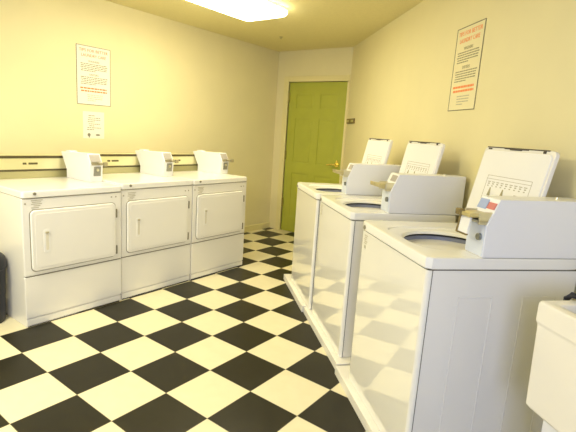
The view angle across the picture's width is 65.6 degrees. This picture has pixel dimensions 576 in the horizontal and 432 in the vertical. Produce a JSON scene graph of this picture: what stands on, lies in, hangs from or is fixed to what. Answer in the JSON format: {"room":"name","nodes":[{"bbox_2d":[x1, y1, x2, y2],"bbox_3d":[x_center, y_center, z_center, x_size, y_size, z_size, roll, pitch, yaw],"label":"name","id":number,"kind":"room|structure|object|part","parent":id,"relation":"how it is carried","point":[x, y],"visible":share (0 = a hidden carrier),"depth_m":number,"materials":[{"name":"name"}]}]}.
{"room":"laundry","nodes":[
{"label":"laundry","id":0,"kind":"room"},
{"bbox_2d":[0,0,278,225],"bbox_3d":[-2.168,-0.672,3.654,0.120,2.390,6.640,12,13,36],"label":"wall","id":1,"kind":"structure","parent":0,"point":[177,87],"depth_m":4.35,"materials":[{"name":"beige paint"}]},
{"bbox_2d":[76,43,110,106],"bbox_3d":[-1.731,-1.246,3.985,0.004,0.500,0.320,12,13,36],"label":"sign","id":2,"kind":"object","parent":1,"relation":"attached to","point":[93,76],"visible":1,"depth_m":3.98,"materials":[{"name":"white paper"}]},
{"bbox_2d":[83,111,103,138],"bbox_3d":[-1.764,-0.825,4.057,0.003,0.238,0.203,12,13,36],"label":"notice sheet","id":3,"kind":"object","parent":1,"relation":"attached to","point":[93,122],"visible":1,"depth_m":4.05,"materials":[{"name":"white paper"}]},
{"bbox_2d":[244,222,269,232],"bbox_3d":[-2.228,0.475,3.780,0.012,0.085,6.520,12,13,36],"label":"baseboard","id":4,"kind":"structure","parent":1,"relation":"attached to","point":[264,225],"depth_m":6.13,"materials":[{"name":"yellow paint"}]},
{"bbox_2d":[0,228,365,431],"bbox_3d":[0.181,1.013,2.136,6.179,0.050,6.940,12,13,36],"label":"floor","id":5,"kind":"structure","parent":0,"point":[230,350],"depth_m":2.57,"materials":[{"name":"tile"}]},
{"bbox_2d":[0,252,6,322],"bbox_3d":[-1.972,0.459,2.891,0.272,0.477,0.272,12,13,36],"label":"trash can","id":6,"kind":"object","parent":5,"relation":"on","point":[3,261],"visible":1,"depth_m":2.90,"materials":[{"name":"black plastic"}]},
{"bbox_3d":[-1.960,0.273,2.856,0.272,0.097,0.272,12,13,36],"label":"lid","id":7,"kind":"part","parent":6,"relation":"part of","materials":[{"name":"black plastic"}]},
{"bbox_2d":[0,150,120,326],"bbox_3d":[-1.718,0.092,3.245,0.757,1.100,0.680,12,13,36],"label":"dryer","id":8,"kind":"object","parent":5,"relation":"on","point":[60,224],"visible":1,"depth_m":3.02,"materials":[{"name":"white metal"}]},
{"bbox_3d":[-1.545,0.159,2.867,0.004,0.156,0.044,12,13,36],"label":"handle frame","id":9,"kind":"part","parent":8,"relation":"part of","materials":[{"name":"white ceramic"}]},
{"bbox_3d":[-1.702,-0.221,3.190,0.726,0.044,0.680,12,13,36],"label":"panel","id":10,"kind":"part","parent":8,"relation":"part of","materials":[{"name":"white metal"}]},
{"bbox_3d":[-1.444,0.106,3.039,0.020,0.500,0.678,12,13,36],"label":"panel","id":11,"kind":"part","parent":8,"relation":"part of","materials":[{"name":"white metal"}]},
{"bbox_3d":[-1.472,0.515,3.116,0.018,0.325,0.678,12,13,36],"label":"panel","id":12,"kind":"part","parent":8,"relation":"part of","materials":[{"name":"white metal"}]},
{"bbox_3d":[-1.432,0.131,3.029,0.018,0.396,0.583,12,13,36],"label":"door","id":13,"kind":"part","parent":8,"relation":"part of","materials":[{"name":"white metal"}]},
{"bbox_2d":[96,149,191,299],"bbox_3d":[-1.314,0.010,3.792,0.757,1.112,0.682,12,13,36],"label":"dryer","id":14,"kind":"object","parent":5,"relation":"on","point":[156,205],"visible":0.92,"depth_m":3.62,"materials":[{"name":"white metal"}]},
{"bbox_3d":[-1.142,0.084,3.414,0.004,0.156,0.044,12,13,36],"label":"handle frame","id":15,"kind":"part","parent":14,"relation":"part of","materials":[{"name":"white ceramic"}]},
{"bbox_3d":[-1.298,-0.308,3.735,0.726,0.044,0.680,12,13,36],"label":"panel","id":16,"kind":"part","parent":14,"relation":"part of","materials":[{"name":"white metal"}]},
{"bbox_3d":[-1.068,0.440,3.663,0.018,0.325,0.678,12,13,36],"label":"panel","id":17,"kind":"part","parent":14,"relation":"part of","materials":[{"name":"white metal"}]},
{"bbox_3d":[-1.040,0.025,3.585,0.020,0.512,0.678,12,13,36],"label":"panel","id":18,"kind":"part","parent":14,"relation":"part of","materials":[{"name":"white metal"}]},
{"bbox_3d":[-1.028,0.056,3.576,0.018,0.396,0.583,12,13,36],"label":"door","id":19,"kind":"part","parent":14,"relation":"part of","materials":[{"name":"white metal"}]},
{"bbox_2d":[171,150,246,279],"bbox_3d":[-0.902,-0.063,4.335,0.757,1.110,0.682,12,13,36],"label":"dryer","id":20,"kind":"object","parent":5,"relation":"on","point":[218,197],"visible":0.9,"depth_m":4.17,"materials":[{"name":"white metal"}]},
{"bbox_3d":[-0.730,0.009,3.956,0.004,0.156,0.044,12,13,36],"label":"handle frame","id":21,"kind":"part","parent":20,"relation":"part of","materials":[{"name":"white metal"}]},
{"bbox_3d":[-0.885,-0.381,4.278,0.726,0.044,0.680,12,13,36],"label":"panel","id":22,"kind":"part","parent":20,"relation":"part of","materials":[{"name":"white metal"}]},
{"bbox_3d":[-0.656,0.366,4.205,0.018,0.325,0.678,12,13,36],"label":"panel","id":23,"kind":"part","parent":20,"relation":"part of","materials":[{"name":"white metal"}]},
{"bbox_3d":[-0.628,-0.049,4.127,0.020,0.510,0.678,12,13,36],"label":"panel","id":24,"kind":"part","parent":20,"relation":"part of","materials":[{"name":"white metal"}]},
{"bbox_3d":[-0.616,-0.019,4.118,0.018,0.396,0.583,12,13,36],"label":"door","id":25,"kind":"part","parent":20,"relation":"part of","materials":[{"name":"white metal"}]},
{"bbox_2d":[284,138,400,311],"bbox_3d":[0.441,0.021,3.719,0.734,1.347,0.852,2,11,-11],"label":"washing machine","id":26,"kind":"object","parent":5,"relation":"on","point":[357,177],"visible":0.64,"depth_m":3.41,"materials":[{"name":"white metal"}]},
{"bbox_3d":[0.126,0.229,3.615,0.020,0.832,0.684,2,11,-11],"label":"panel","id":27,"kind":"part","parent":26,"relation":"part of","materials":[{"name":"white metal"}]},
{"bbox_2d":[316,189,341,191],"bbox_3d":[0.395,-0.152,3.552,0.400,0.080,0.400,12,13,36],"label":"tub","id":28,"kind":"object","parent":26,"relation":"in","point":[328,190],"depth_m":3.73,"materials":[{"name":"silver metal"}]},
{"bbox_3d":[0.463,-0.197,3.596,0.663,0.046,0.692,2,11,-11],"label":"panel","id":29,"kind":"part","parent":26,"relation":"part of","materials":[{"name":"white metal"}]},
{"bbox_3d":[0.417,-0.230,3.285,0.006,0.118,0.108,2,11,-11],"label":"plate","id":30,"kind":"part","parent":26,"relation":"part of","materials":[{"name":"silver metal"}]},
{"bbox_3d":[0.690,-0.420,3.615,0.100,0.406,0.470,2,11,-11],"label":"lid","id":31,"kind":"part","parent":26,"relation":"part of","materials":[{"name":"white ceramic"}]},
{"bbox_2d":[303,141,465,368],"bbox_3d":[0.590,0.174,2.958,0.709,1.347,0.856,2,11,-11],"label":"washing machine","id":32,"kind":"object","parent":5,"relation":"on","point":[417,193],"visible":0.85,"depth_m":2.65,"materials":[{"name":"white metal"}]},
{"bbox_3d":[0.275,0.370,2.917,0.020,0.832,0.684,2,11,-11],"label":"panel","id":33,"kind":"part","parent":32,"relation":"part of","materials":[{"name":"white metal"}]},
{"bbox_2d":[345,203,380,207],"bbox_3d":[0.544,-0.011,2.854,0.400,0.080,0.400,12,13,36],"label":"tub","id":34,"kind":"object","parent":32,"relation":"in","point":[354,205],"depth_m":3.03,"materials":[{"name":"silver metal"}]},
{"bbox_3d":[0.566,-0.089,2.587,0.006,0.118,0.108,2,11,-11],"label":"plate","id":35,"kind":"part","parent":32,"relation":"part of","materials":[{"name":"silver metal"}]},
{"bbox_3d":[0.612,-0.056,2.897,0.663,0.046,0.692,2,11,-11],"label":"panel","id":36,"kind":"part","parent":32,"relation":"part of","materials":[{"name":"white metal"}]},
{"bbox_3d":[0.838,-0.279,2.917,0.100,0.406,0.470,2,11,-11],"label":"lid","id":37,"kind":"part","parent":32,"relation":"part of","materials":[{"name":"white metal"}]},
{"bbox_2d":[335,146,575,431],"bbox_3d":[0.728,0.339,2.126,0.689,1.347,0.825,2,11,-11],"label":"washing machine","id":38,"kind":"object","parent":5,"relation":"on","point":[445,323],"visible":1,"depth_m":1.77,"materials":[{"name":"white metal"}]},
{"bbox_3d":[0.431,0.544,2.048,0.020,0.832,0.684,2,11,-11],"label":"panel","id":39,"kind":"part","parent":38,"relation":"part of","materials":[{"name":"white metal"}]},
{"bbox_2d":[404,234,465,243],"bbox_3d":[0.700,0.163,1.985,0.400,0.080,0.400,12,13,36],"label":"tub","id":40,"kind":"object","parent":38,"relation":"in","point":[414,238],"depth_m":2.14,"materials":[{"name":"silver metal"}]},
{"bbox_3d":[0.673,0.027,1.699,0.016,0.070,0.060,2,11,-11],"label":"push plate","id":41,"kind":"part","parent":38,"relation":"part of","materials":[{"name":"white paint"}]},
{"bbox_3d":[0.767,0.117,2.029,0.663,0.046,0.692,2,11,-11],"label":"panel","id":42,"kind":"part","parent":38,"relation":"part of","materials":[{"name":"white metal"}]},
{"bbox_3d":[0.722,0.085,1.718,0.006,0.118,0.108,2,11,-11],"label":"plate","id":43,"kind":"part","parent":38,"relation":"part of","materials":[{"name":"silver metal"}]},
{"bbox_3d":[0.994,-0.106,2.048,0.100,0.406,0.470,2,11,-11],"label":"lid","id":44,"kind":"part","parent":38,"relation":"part of","materials":[{"name":"white ceramic"}]},
{"bbox_2d":[526,300,575,431],"bbox_3d":[1.009,0.696,1.290,0.337,0.993,0.560,2,11,-11],"label":"sink","id":45,"kind":"object","parent":5,"relation":"on","point":[551,394],"visible":1,"depth_m":1.40,"materials":[{"name":"beige plastic"}]},
{"bbox_3d":[0.868,0.894,1.499,0.050,0.508,0.070,2,11,-11],"label":"leg","id":46,"kind":"part","parent":45,"relation":"part of","materials":[{"name":"white plastic"}]},
{"bbox_2d":[563,292,575,299],"bbox_3d":[1.001,0.686,1.563,0.189,0.877,0.138,2,11,-11],"label":"hose","id":47,"kind":"object","parent":45,"relation":"hanging from","point":[571,295],"visible":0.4,"depth_m":1.48,"materials":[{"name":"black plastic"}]},
{"bbox_2d":[106,0,423,51],"bbox_3d":[0.341,-1.380,1.687,6.179,0.050,6.940,12,13,36],"label":"ceiling","id":48,"kind":"structure","parent":0,"point":[307,24],"depth_m":4.27,"materials":[{"name":"paint"}]},
{"bbox_2d":[187,0,286,20],"bbox_3d":[-0.548,-1.714,3.492,0.490,0.074,1.220,12,13,36],"label":"ceiling light","id":49,"kind":"object","parent":48,"relation":"attached to","point":[246,10],"visible":1,"depth_m":3.66,"materials":[{"name":"white plastic"}]},
{"bbox_2d":[269,47,352,229],"bbox_3d":[0.335,-0.915,5.837,1.240,2.390,0.120,12,13,36],"label":"wall","id":50,"kind":"structure","parent":0,"point":[331,61],"depth_m":5.79,"materials":[{"name":"beige paint"}]},
{"bbox_2d":[275,75,349,229],"bbox_3d":[0.290,-0.751,5.818,0.985,2.070,0.038,12,13,36],"label":"trim","id":51,"kind":"structure","parent":50,"relation":"attached to","point":[327,78],"depth_m":5.92,"materials":[{"name":"yellow paint"}]},
{"bbox_2d":[281,82,347,231],"bbox_3d":[0.303,-0.717,5.818,0.891,1.988,0.131,12,13,36],"label":"door","id":52,"kind":"structure","parent":50,"relation":"in","point":[316,113],"depth_m":5.78,"materials":[{"name":"green paint"}]},
{"bbox_3d":[0.558,-0.657,5.596,0.149,0.086,0.073,12,13,36],"label":"handle","id":53,"kind":"part","parent":52,"relation":"part of","materials":[{"name":"gold metal"}]},
{"bbox_2d":[341,0,575,299],"bbox_3d":[1.188,-0.166,2.147,0.120,2.390,6.900,2,11,-8],"label":"wall","id":54,"kind":"structure","parent":0,"point":[401,74],"depth_m":2.60,"materials":[{"name":"beige paint"}]},
{"bbox_2d":[346,118,354,123],"bbox_3d":[0.734,-1.115,5.246,0.016,0.058,0.330,2,11,-8],"label":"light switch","id":55,"kind":"object","parent":54,"relation":"attached to","point":[349,121],"visible":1,"depth_m":5.20,"materials":[{"name":"brown metal"}]},
{"bbox_2d":[448,18,486,110],"bbox_3d":[1.079,-0.897,2.709,0.004,0.500,0.320,2,11,-8],"label":"sign","id":56,"kind":"object","parent":54,"relation":"attached to","point":[470,39],"visible":1,"depth_m":2.69,"materials":[{"name":"beige paper"}]}
]}

